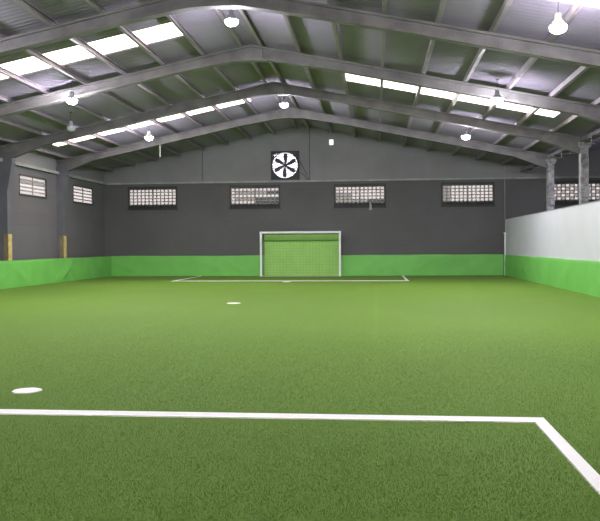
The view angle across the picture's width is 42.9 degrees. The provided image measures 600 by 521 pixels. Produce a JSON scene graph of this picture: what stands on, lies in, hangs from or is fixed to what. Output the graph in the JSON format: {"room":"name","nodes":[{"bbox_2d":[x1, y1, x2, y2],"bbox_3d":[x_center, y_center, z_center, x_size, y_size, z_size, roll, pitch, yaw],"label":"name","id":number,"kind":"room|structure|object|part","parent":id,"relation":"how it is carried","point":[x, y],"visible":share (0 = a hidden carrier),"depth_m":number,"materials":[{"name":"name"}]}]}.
{"room":"sports facility","nodes":[
{"label":"sports facility","id":0,"kind":"room"},
{"bbox_2d":[0,142,104,259],"bbox_3d":[-11.127,-1.438,17.921,0.200,5.087,36.530,0,1,6],"label":"wall","id":1,"kind":"structure","parent":0,"point":[33,220],"depth_m":30.11,"materials":[{"name":"grey paint"}]},
{"bbox_2d":[19,174,46,198],"bbox_3d":[-10.018,-2.747,28.600,0.115,0.780,2.291,0,1,6],"label":"window","id":2,"kind":"structure","parent":1,"relation":"in","point":[29,186],"depth_m":28.57,"materials":[{"name":"glass"}]},
{"bbox_2d":[0,158,105,184],"bbox_3d":[-10.972,-3.249,17.834,0.140,0.110,36.460,0,1,6],"label":"trim","id":3,"kind":"structure","parent":1,"relation":"attached to","point":[1,159],"depth_m":29.82,"materials":[{"name":"grey metal"}]},
{"bbox_2d":[73,185,92,205],"bbox_3d":[-9.534,-2.845,33.495,0.115,0.780,2.291,0,1,6],"label":"window","id":4,"kind":"structure","parent":1,"relation":"in","point":[81,195],"depth_m":33.46,"materials":[{"name":"glass"}]},
{"bbox_2d":[0,275,599,520],"bbox_3d":[-1.851,1.096,17.055,18.610,0.060,36.530,0,1,6],"label":"floor","id":5,"kind":"structure","parent":0,"point":[467,296],"depth_m":7.66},
{"bbox_2d":[0,152,14,260],"bbox_3d":[-9.987,-1.370,26.141,0.450,4.620,0.272,0,1,6],"label":"concrete column","id":6,"kind":"structure","parent":5,"relation":"on","point":[7,167],"depth_m":26.02,"materials":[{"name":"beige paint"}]},
{"bbox_2d":[0,82,581,157],"bbox_3d":[-0.569,-4.611,25.131,19.400,2.518,0.270,0,1,6],"label":"rafter","id":7,"kind":"object","parent":6,"relation":"on","point":[564,141],"visible":0.97,"depth_m":25.01,"materials":[{"name":"metal"}]},
{"bbox_3d":[-0.863,-5.596,25.050,0.640,0.240,0.089,0,1,6],"label":"ridge plate","id":8,"kind":"part","parent":7,"relation":"part of","materials":[{"name":"metal"}]},
{"bbox_2d":[12,387,41,393],"bbox_3d":[-2.627,1.252,7.365,0.280,0.011,0.275,0,1,6],"label":"spot marking","id":9,"kind":"object","parent":5,"relation":"on","point":[32,389],"visible":1,"depth_m":7.34,"materials":[{"name":"white paint"}]},
{"bbox_2d":[0,256,110,288],"bbox_3d":[-10.531,0.601,19.134,0.127,0.956,33.980,0,1,6],"label":"pad","id":10,"kind":"object","parent":5,"relation":"on","point":[13,273],"visible":1,"depth_m":29.32,"materials":[{"name":"green plastic"}]},
{"bbox_2d":[56,166,68,257],"bbox_3d":[-9.528,-1.462,30.777,0.450,4.620,0.272,0,1,6],"label":"concrete column","id":11,"kind":"structure","parent":5,"relation":"on","point":[62,179],"depth_m":30.66,"materials":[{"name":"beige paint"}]},
{"bbox_2d":[56,107,548,170],"bbox_3d":[-0.111,-4.703,29.768,19.400,2.518,0.270,0,1,6],"label":"rafter","id":12,"kind":"object","parent":11,"relation":"on","point":[535,158],"visible":0.97,"depth_m":29.65,"materials":[{"name":"metal"}]},
{"bbox_3d":[-0.405,-5.689,29.686,0.640,0.240,0.089,0,1,6],"label":"ridge plate","id":13,"kind":"part","parent":12,"relation":"part of","materials":[{"name":"metal"}]},
{"bbox_2d":[175,276,408,280],"bbox_3d":[-0.210,0.754,32.439,9.394,0.008,4.980,0,1,6],"label":"line marking","id":14,"kind":"object","parent":5,"relation":"on","point":[404,277],"visible":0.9,"depth_m":29.89,"materials":[{"name":"white paint"}]},
{"bbox_2d":[0,308,599,520],"bbox_3d":[-2.472,1.195,10.252,18.325,0.011,14.093,0,1,6],"label":"blades","id":15,"kind":"object","parent":5,"relation":"on","point":[370,359],"visible":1,"depth_m":5.54,"materials":[{"name":"green plastic"}]},
{"bbox_2d":[0,409,599,494],"bbox_3d":[-3.000,1.320,3.950,9.436,0.011,5.210,0,1,6],"label":"line marking","id":16,"kind":"object","parent":5,"relation":"on","point":[592,477],"visible":1,"depth_m":6.10,"materials":[{"name":"white paint"}]},
{"bbox_2d":[260,231,340,275],"bbox_3d":[0.033,-0.306,34.792,3.690,2.035,0.552,0,1,6],"label":"goal","id":17,"kind":"object","parent":5,"relation":"on","point":[277,232],"visible":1,"depth_m":34.70,"materials":[{"name":"white paint"}]},
{"bbox_3d":[-1.775,-0.294,34.744,0.100,2.035,0.100,0,1,6],"label":"goal post","id":18,"kind":"part","parent":17,"relation":"part of","materials":[{"name":"white metal"}]},
{"bbox_3d":[1.797,-0.309,34.391,0.100,2.035,0.100,0,1,6],"label":"goal post","id":19,"kind":"part","parent":17,"relation":"part of","materials":[{"name":"white metal"}]},
{"bbox_2d":[504,232,505,275],"bbox_3d":[9.131,-0.291,34.078,0.088,1.920,0.066,0,1,6],"label":"post","id":20,"kind":"object","parent":5,"relation":"on","point":[504,232],"visible":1,"depth_m":34.05,"materials":[{"name":"white metal"}]},
{"bbox_2d":[0,0,599,169],"bbox_3d":[2.551,-4.884,16.501,27.730,2.073,36.930,0,1,6],"label":"ceiling","id":21,"kind":"structure","parent":0,"point":[531,19],"depth_m":20.14,"materials":[{"name":"grey metal"}]},
{"bbox_2d":[0,136,113,171],"bbox_3d":[-10.614,-3.892,17.820,0.084,0.130,36.528,0,1,6],"label":"purlin","id":22,"kind":"object","parent":21,"relation":"attached to","point":[5,139],"visible":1,"depth_m":29.56,"materials":[{"name":"grey metal"}]},
{"bbox_2d":[0,118,135,165],"bbox_3d":[-9.511,-4.124,17.707,0.084,0.130,36.528,0,1,6],"label":"purlin","id":23,"kind":"object","parent":21,"relation":"attached to","point":[2,120],"visible":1,"depth_m":26.13,"materials":[{"name":"grey metal"}]},
{"bbox_2d":[66,112,75,131],"bbox_3d":[-7.086,-4.283,23.641,0.284,0.610,0.280,0,1,6],"label":"lamp","id":24,"kind":"object","parent":21,"relation":"hanging from","point":[71,128],"visible":1,"depth_m":23.57,"materials":[{"name":"grey metal"}]},
{"bbox_2d":[67,81,76,104],"bbox_3d":[-6.113,-4.490,20.485,0.284,0.610,0.280,0,1,6],"label":"lamp","id":25,"kind":"object","parent":21,"relation":"hanging from","point":[71,99],"visible":1,"depth_m":20.41,"materials":[{"name":"grey metal"}]},
{"bbox_2d":[0,94,158,160],"bbox_3d":[-8.418,-4.354,17.594,0.084,0.130,36.528,0,1,6],"label":"purlin","id":26,"kind":"object","parent":21,"relation":"attached to","point":[2,98],"visible":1,"depth_m":25.01,"materials":[{"name":"grey metal"}]},
{"bbox_2d":[0,66,181,155],"bbox_3d":[-7.325,-4.585,17.482,0.084,0.130,36.528,0,1,6],"label":"purlin","id":27,"kind":"object","parent":21,"relation":"attached to","point":[3,71],"visible":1,"depth_m":23.12,"materials":[{"name":"grey metal"}]},
{"bbox_2d":[0,22,182,79],"bbox_3d":[-6.449,-4.871,18.832,7.300,1.544,1.160,0,1,6],"label":"skylight","id":28,"kind":"object","parent":21,"relation":"attached to","point":[165,31],"visible":0.8,"depth_m":18.67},
{"bbox_2d":[0,30,204,150],"bbox_3d":[-6.231,-4.815,17.369,0.084,0.130,36.528,0,1,6],"label":"purlin","id":29,"kind":"object","parent":21,"relation":"attached to","point":[32,52],"visible":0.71,"depth_m":20.59,"materials":[{"name":"grey metal"}]},
{"bbox_2d":[12,0,228,144],"bbox_3d":[-5.138,-5.045,17.256,0.084,0.130,36.528,0,1,6],"label":"purlin","id":30,"kind":"object","parent":21,"relation":"attached to","point":[26,5],"visible":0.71,"depth_m":18.97,"materials":[{"name":"grey metal"}]},
{"bbox_2d":[145,123,152,140],"bbox_3d":[-5.438,-4.626,27.522,0.284,0.610,0.280,0,1,6],"label":"lamp","id":31,"kind":"object","parent":21,"relation":"hanging from","point":[148,136],"visible":1,"depth_m":27.45,"materials":[{"name":"grey metal"}]},
{"bbox_2d":[53,99,250,145],"bbox_3d":[-5.490,-5.064,27.770,7.350,1.554,1.180,0,1,6],"label":"skylight","id":32,"kind":"object","parent":21,"relation":"attached to","point":[210,108],"visible":0.43,"depth_m":28.02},
{"bbox_2d":[85,0,251,139],"bbox_3d":[-4.045,-5.275,17.144,0.084,0.130,36.528,0,1,6],"label":"purlin","id":33,"kind":"object","parent":21,"relation":"attached to","point":[95,4],"visible":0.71,"depth_m":19.74,"materials":[{"name":"grey metal"}]},
{"bbox_2d":[152,0,275,133],"bbox_3d":[-2.942,-5.507,17.030,0.084,0.130,36.528,0,1,6],"label":"purlin","id":34,"kind":"object","parent":21,"relation":"attached to","point":[172,18],"visible":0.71,"depth_m":20.48,"materials":[{"name":"grey metal"}]},
{"bbox_2d":[215,9,297,128],"bbox_3d":[-1.918,-5.723,16.924,0.084,0.130,36.528,0,1,6],"label":"purlin","id":35,"kind":"object","parent":21,"relation":"attached to","point":[220,12],"visible":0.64,"depth_m":20.36,"materials":[{"name":"grey metal"}]},
{"bbox_2d":[238,9,309,128],"bbox_3d":[-1.391,-5.719,16.872,0.084,0.130,36.528,0,1,6],"label":"purlin","id":36,"kind":"object","parent":21,"relation":"attached to","point":[243,12],"visible":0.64,"depth_m":20.25,"materials":[{"name":"grey metal"}]},
{"bbox_2d":[225,9,237,26],"bbox_3d":[-1.482,-5.378,16.543,0.284,0.610,0.280,0,1,6],"label":"lamp","id":37,"kind":"object","parent":36,"relation":"hanging from","point":[231,20],"visible":0.99,"depth_m":16.47,"materials":[{"name":"grey metal"}]},
{"bbox_2d":[280,98,287,107],"bbox_3d":[-0.549,-5.582,26.387,0.284,0.610,0.280,0,1,6],"label":"lamp","id":38,"kind":"object","parent":36,"relation":"hanging from","point":[283,104],"visible":0.93,"depth_m":26.31,"materials":[{"name":"grey metal"}]},
{"bbox_2d":[283,15,331,132],"bbox_3d":[-0.364,-5.512,16.775,0.084,0.130,36.528,0,1,6],"label":"purlin","id":39,"kind":"object","parent":21,"relation":"attached to","point":[286,17],"visible":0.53,"depth_m":20.07,"materials":[{"name":"grey metal"}]},
{"bbox_2d":[327,0,355,137],"bbox_3d":[0.722,-5.293,16.672,0.084,0.130,36.528,0,1,6],"label":"purlin","id":40,"kind":"object","parent":21,"relation":"attached to","point":[330,2],"visible":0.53,"depth_m":19.62,"materials":[{"name":"grey metal"}]},
{"bbox_2d":[379,0,386,141],"bbox_3d":[1.818,-5.073,16.568,0.084,0.130,36.528,0,1,6],"label":"purlin","id":41,"kind":"object","parent":21,"relation":"attached to","point":[384,4],"visible":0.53,"depth_m":18.74,"materials":[{"name":"grey metal"}]},
{"bbox_2d":[403,0,446,146],"bbox_3d":[2.894,-4.856,16.466,0.084,0.130,36.528,0,1,6],"label":"purlin","id":42,"kind":"object","parent":21,"relation":"attached to","point":[442,5],"visible":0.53,"depth_m":18.17,"materials":[{"name":"grey metal"}]},
{"bbox_2d":[346,74,559,116],"bbox_3d":[4.412,-4.896,22.473,6.200,1.319,1.180,0,1,6],"label":"strip","id":43,"kind":"object","parent":21,"relation":"attached to","point":[349,77],"visible":0.62,"depth_m":22.65,"materials":[{"name":"white plastic"}]},
{"bbox_2d":[462,129,469,139],"bbox_3d":[5.544,-4.345,25.558,0.284,0.610,0.280,0,1,6],"label":"lamp","id":44,"kind":"object","parent":21,"relation":"hanging from","point":[465,136],"visible":0.93,"depth_m":25.47,"materials":[{"name":"grey metal"}]},
{"bbox_2d":[427,0,513,150],"bbox_3d":[3.970,-4.639,16.364,0.084,0.130,36.528,0,1,6],"label":"purlin","id":45,"kind":"object","parent":21,"relation":"attached to","point":[506,5],"visible":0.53,"depth_m":17.43,"materials":[{"name":"grey metal"}]},
{"bbox_2d":[491,79,502,103],"bbox_3d":[4.910,-4.213,19.040,0.284,0.610,0.280,0,1,6],"label":"lamp","id":46,"kind":"object","parent":21,"relation":"hanging from","point":[497,98],"visible":1,"depth_m":18.96,"materials":[{"name":"grey metal"}]},
{"bbox_2d":[451,0,587,155],"bbox_3d":[5.066,-4.418,16.260,0.084,0.130,36.528,0,1,6],"label":"purlin","id":47,"kind":"object","parent":21,"relation":"attached to","point":[578,4],"visible":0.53,"depth_m":17.13,"materials":[{"name":"grey metal"}]},
{"bbox_2d":[476,66,589,159],"bbox_3d":[6.152,-4.200,16.157,0.084,0.130,36.528,0,1,6],"label":"purlin","id":48,"kind":"object","parent":21,"relation":"attached to","point":[581,69],"visible":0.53,"depth_m":19.39,"materials":[{"name":"grey metal"}]},
{"bbox_2d":[501,97,599,164],"bbox_3d":[7.258,-3.977,16.052,0.084,0.130,36.528,0,1,6],"label":"purlin","id":49,"kind":"object","parent":21,"relation":"attached to","point":[570,119],"visible":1,"depth_m":23.65,"materials":[{"name":"grey metal"}]},
{"bbox_2d":[549,0,566,33],"bbox_3d":[4.295,-4.085,12.721,0.284,0.610,0.280,0,1,6],"label":"lamp","id":50,"kind":"object","parent":21,"relation":"hanging from","point":[558,26],"visible":1,"depth_m":12.65,"materials":[{"name":"grey metal"}]},
{"bbox_2d":[553,0,599,7],"bbox_3d":[3.463,-4.704,12.861,6.200,1.319,1.060,0,1,6],"label":"strip","id":51,"kind":"object","parent":21,"relation":"attached to","point":[592,3],"visible":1,"depth_m":13.17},
{"bbox_2d":[104,125,599,274],"bbox_3d":[4.372,-2.837,34.830,27.730,7.040,0.220,0,1,6],"label":"wall","id":52,"kind":"structure","parent":0,"point":[413,221],"depth_m":35.03,"materials":[{"name":"grey paint"}]},
{"bbox_2d":[127,186,177,210],"bbox_3d":[-6.905,-2.912,35.862,2.431,1.110,0.180,0,1,6],"label":"window","id":53,"kind":"structure","parent":52,"relation":"in","point":[154,197],"depth_m":35.85,"materials":[{"name":"glass"}]},
{"bbox_3d":[-6.903,-2.973,35.881,2.231,0.721,0.001,0,1,6],"label":"pane","id":54,"kind":"part","parent":53,"relation":"part of","materials":[{"name":"white glass"}]},
{"bbox_2d":[201,151,202,181],"bbox_3d":[-4.542,-4.379,35.549,0.080,1.426,0.040,0,1,6],"label":"conduit","id":55,"kind":"object","parent":52,"relation":"attached to","point":[202,151],"visible":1,"depth_m":35.53,"materials":[{"name":"grey paint"}]},
{"bbox_2d":[229,185,280,208],"bbox_3d":[-2.087,-2.933,35.386,2.431,1.110,0.180,0,1,6],"label":"window","id":56,"kind":"structure","parent":52,"relation":"in","point":[240,196],"depth_m":35.38,"materials":[{"name":"glass"}]},
{"bbox_3d":[-2.085,-2.994,35.404,2.231,0.721,0.001,0,1,6],"label":"pane","id":57,"kind":"part","parent":56,"relation":"part of","materials":[{"name":"white glass"}]},
{"bbox_2d":[271,151,299,179],"bbox_3d":[-0.681,-4.372,35.168,1.320,1.320,0.240,0,1,6],"label":"fan","id":58,"kind":"object","parent":52,"relation":"attached to","point":[286,164],"visible":1,"depth_m":35.16,"materials":[{"name":"metal"}]},
{"bbox_3d":[-0.954,-4.219,35.167,0.454,0.309,0.024,0,1,6],"label":"fan blade","id":59,"kind":"part","parent":58,"relation":"part of","materials":[{"name":"black metal"}]},
{"bbox_3d":[-0.947,-4.545,35.160,0.452,0.334,0.024,0,1,6],"label":"fan blade","id":60,"kind":"part","parent":58,"relation":"part of","materials":[{"name":"black metal"}]},
{"bbox_3d":[-0.700,-4.063,35.145,0.187,0.480,0.024,0,1,6],"label":"fan blade","id":61,"kind":"part","parent":58,"relation":"part of","materials":[{"name":"black metal"}]},
{"bbox_3d":[-0.667,-4.680,35.130,0.187,0.480,0.024,0,1,6],"label":"fan blade","id":62,"kind":"part","parent":58,"relation":"part of","materials":[{"name":"black metal"}]},
{"bbox_3d":[-0.420,-4.199,35.115,0.452,0.334,0.024,0,1,6],"label":"fan blade","id":63,"kind":"part","parent":58,"relation":"part of","materials":[{"name":"black metal"}]},
{"bbox_3d":[-0.413,-4.525,35.108,0.454,0.309,0.024,0,1,6],"label":"fan blade","id":64,"kind":"part","parent":58,"relation":"part of","materials":[{"name":"black metal"}]},
{"bbox_2d":[264,234,338,275],"bbox_3d":[0.069,-0.246,35.152,3.430,1.900,0.083,0,1,6],"label":"goal net","id":65,"kind":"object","parent":52,"relation":"attached to","point":[328,255],"depth_m":35.12,"materials":[{"name":"green fabric"}]},
{"bbox_2d":[111,254,502,275],"bbox_3d":[0.102,0.226,35.160,18.120,0.956,0.082,0,1,6],"label":"pad","id":66,"kind":"object","parent":52,"relation":"attached to","point":[420,264],"visible":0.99,"depth_m":34.96,"materials":[{"name":"green plastic"}]},
{"bbox_2d":[309,129,309,179],"bbox_3d":[0.431,-4.851,35.048,0.080,2.328,0.040,0,1,6],"label":"conduit","id":67,"kind":"object","parent":52,"relation":"attached to","point":[309,129],"visible":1,"depth_m":35.03,"materials":[{"name":"grey paint"}]},
{"bbox_2d":[329,139,333,144],"bbox_3d":[1.431,-5.401,34.923,0.200,0.260,0.070,0,1,6],"label":"emergency light","id":68,"kind":"object","parent":52,"relation":"attached to","point":[331,141],"visible":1,"depth_m":34.89,"materials":[{"name":"white paint"}]},
{"bbox_2d":[106,176,599,184],"bbox_3d":[4.353,-3.664,34.669,27.330,0.080,0.070,0,1,6],"label":"trim","id":69,"kind":"structure","parent":52,"relation":"attached to","point":[554,176],"depth_m":34.84,"materials":[{"name":"grey metal"}]},
{"bbox_2d":[333,183,386,207],"bbox_3d":[2.732,-2.953,34.909,2.431,1.110,0.180,0,1,6],"label":"window","id":70,"kind":"structure","parent":52,"relation":"in","point":[345,195],"depth_m":34.90,"materials":[{"name":"glass"}]},
{"bbox_3d":[2.734,-3.014,34.928,2.231,0.721,0.001,0,1,6],"label":"pane","id":71,"kind":"part","parent":70,"relation":"part of","materials":[{"name":"white glass"}]},
{"bbox_2d":[440,182,494,206],"bbox_3d":[7.550,-2.974,34.432,2.431,1.110,0.180,0,1,6],"label":"window","id":72,"kind":"structure","parent":52,"relation":"in","point":[453,194],"depth_m":34.42,"materials":[{"name":"glass"}]},
{"bbox_3d":[7.552,-3.035,34.451,2.231,0.721,0.001,0,1,6],"label":"pane","id":73,"kind":"part","parent":72,"relation":"part of","materials":[{"name":"white glass"}]},
{"bbox_2d":[554,180,599,205],"bbox_3d":[12.369,-2.995,33.956,2.431,1.110,0.180,0,1,6],"label":"window","id":74,"kind":"structure","parent":52,"relation":"in","point":[566,193],"depth_m":33.97,"materials":[{"name":"glass"}]},
{"bbox_3d":[12.370,-3.055,33.974,2.231,0.721,0.001,0,1,6],"label":"pane","id":75,"kind":"part","parent":74,"relation":"part of","materials":[{"name":"white glass"}]},
{"bbox_2d":[505,200,599,260],"bbox_3d":[7.553,-0.256,17.352,0.080,2.515,34.025,0,1,6],"label":"wall","id":76,"kind":"structure","parent":0,"point":[570,232],"depth_m":24.13,"materials":[{"name":"white paint"}]},
{"bbox_2d":[505,254,599,296],"bbox_3d":[7.466,0.526,17.238,0.096,0.956,33.750,0,1,6],"label":"pad","id":77,"kind":"object","parent":76,"relation":"attached to","point":[580,276],"visible":1,"depth_m":24.10,"materials":[{"name":"green plastic"}]},
{"bbox_3d":[11.897,1.038,15.695,9.020,0.058,36.530,0,1,6],"label":"floor","id":78,"kind":"structure","parent":0,"visible":0},
{"bbox_2d":[546,158,556,210],"bbox_3d":[9.461,-1.532,28.875,0.400,4.602,0.340,0,1,6],"label":"concrete column","id":79,"kind":"structure","parent":78,"relation":"on","point":[550,198],"depth_m":28.74,"materials":[{"name":"grey concrete"}]},
{"bbox_2d":[578,142,590,203],"bbox_3d":[9.003,-1.440,24.238,0.400,4.602,0.340,0,1,6],"label":"concrete column","id":80,"kind":"structure","parent":78,"relation":"on","point":[584,187],"depth_m":24.10,"materials":[{"name":"grey concrete"}]},
{"bbox_2d":[521,128,599,171],"bbox_3d":[8.173,-3.636,15.935,0.260,0.120,36.460,0,1,6],"label":"beam","id":81,"kind":"structure","parent":80,"relation":"on","point":[587,137],"depth_m":26.73,"materials":[{"name":"metal"}]},
{"bbox_2d":[0,0,599,68],"bbox_3d":[-1.485,-4.426,15.858,19.400,2.518,0.270,0,1,6],"label":"rafter","id":82,"kind":"object","parent":81,"relation":"on","point":[551,51],"visible":1,"depth_m":15.60,"materials":[{"name":"metal"}]},
{"bbox_3d":[-1.779,-5.412,15.777,0.640,0.240,0.089,0,1,6],"label":"ridge plate","id":83,"kind":"part","parent":82,"relation":"part of","materials":[{"name":"metal"}]},
{"bbox_2d":[0,44,599,123],"bbox_3d":[-1.027,-4.518,20.495,19.400,2.518,0.270,0,1,6],"label":"rafter","id":84,"kind":"object","parent":81,"relation":"on","point":[247,53],"visible":1,"depth_m":20.34,"materials":[{"name":"metal"}]},
{"bbox_3d":[-1.321,-5.504,20.413,0.640,0.240,0.089,0,1,6],"label":"ridge plate","id":85,"kind":"part","parent":84,"relation":"part of","materials":[{"name":"metal"}]},
{"bbox_2d":[519,134,599,176],"bbox_3d":[8.136,-3.411,15.712,0.730,0.282,34.824,0,1,6],"label":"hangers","id":86,"kind":"object","parent":81,"relation":"hanging from","point":[591,140],"visible":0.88,"depth_m":27.05,"materials":[{"name":"metal"}]}
]}

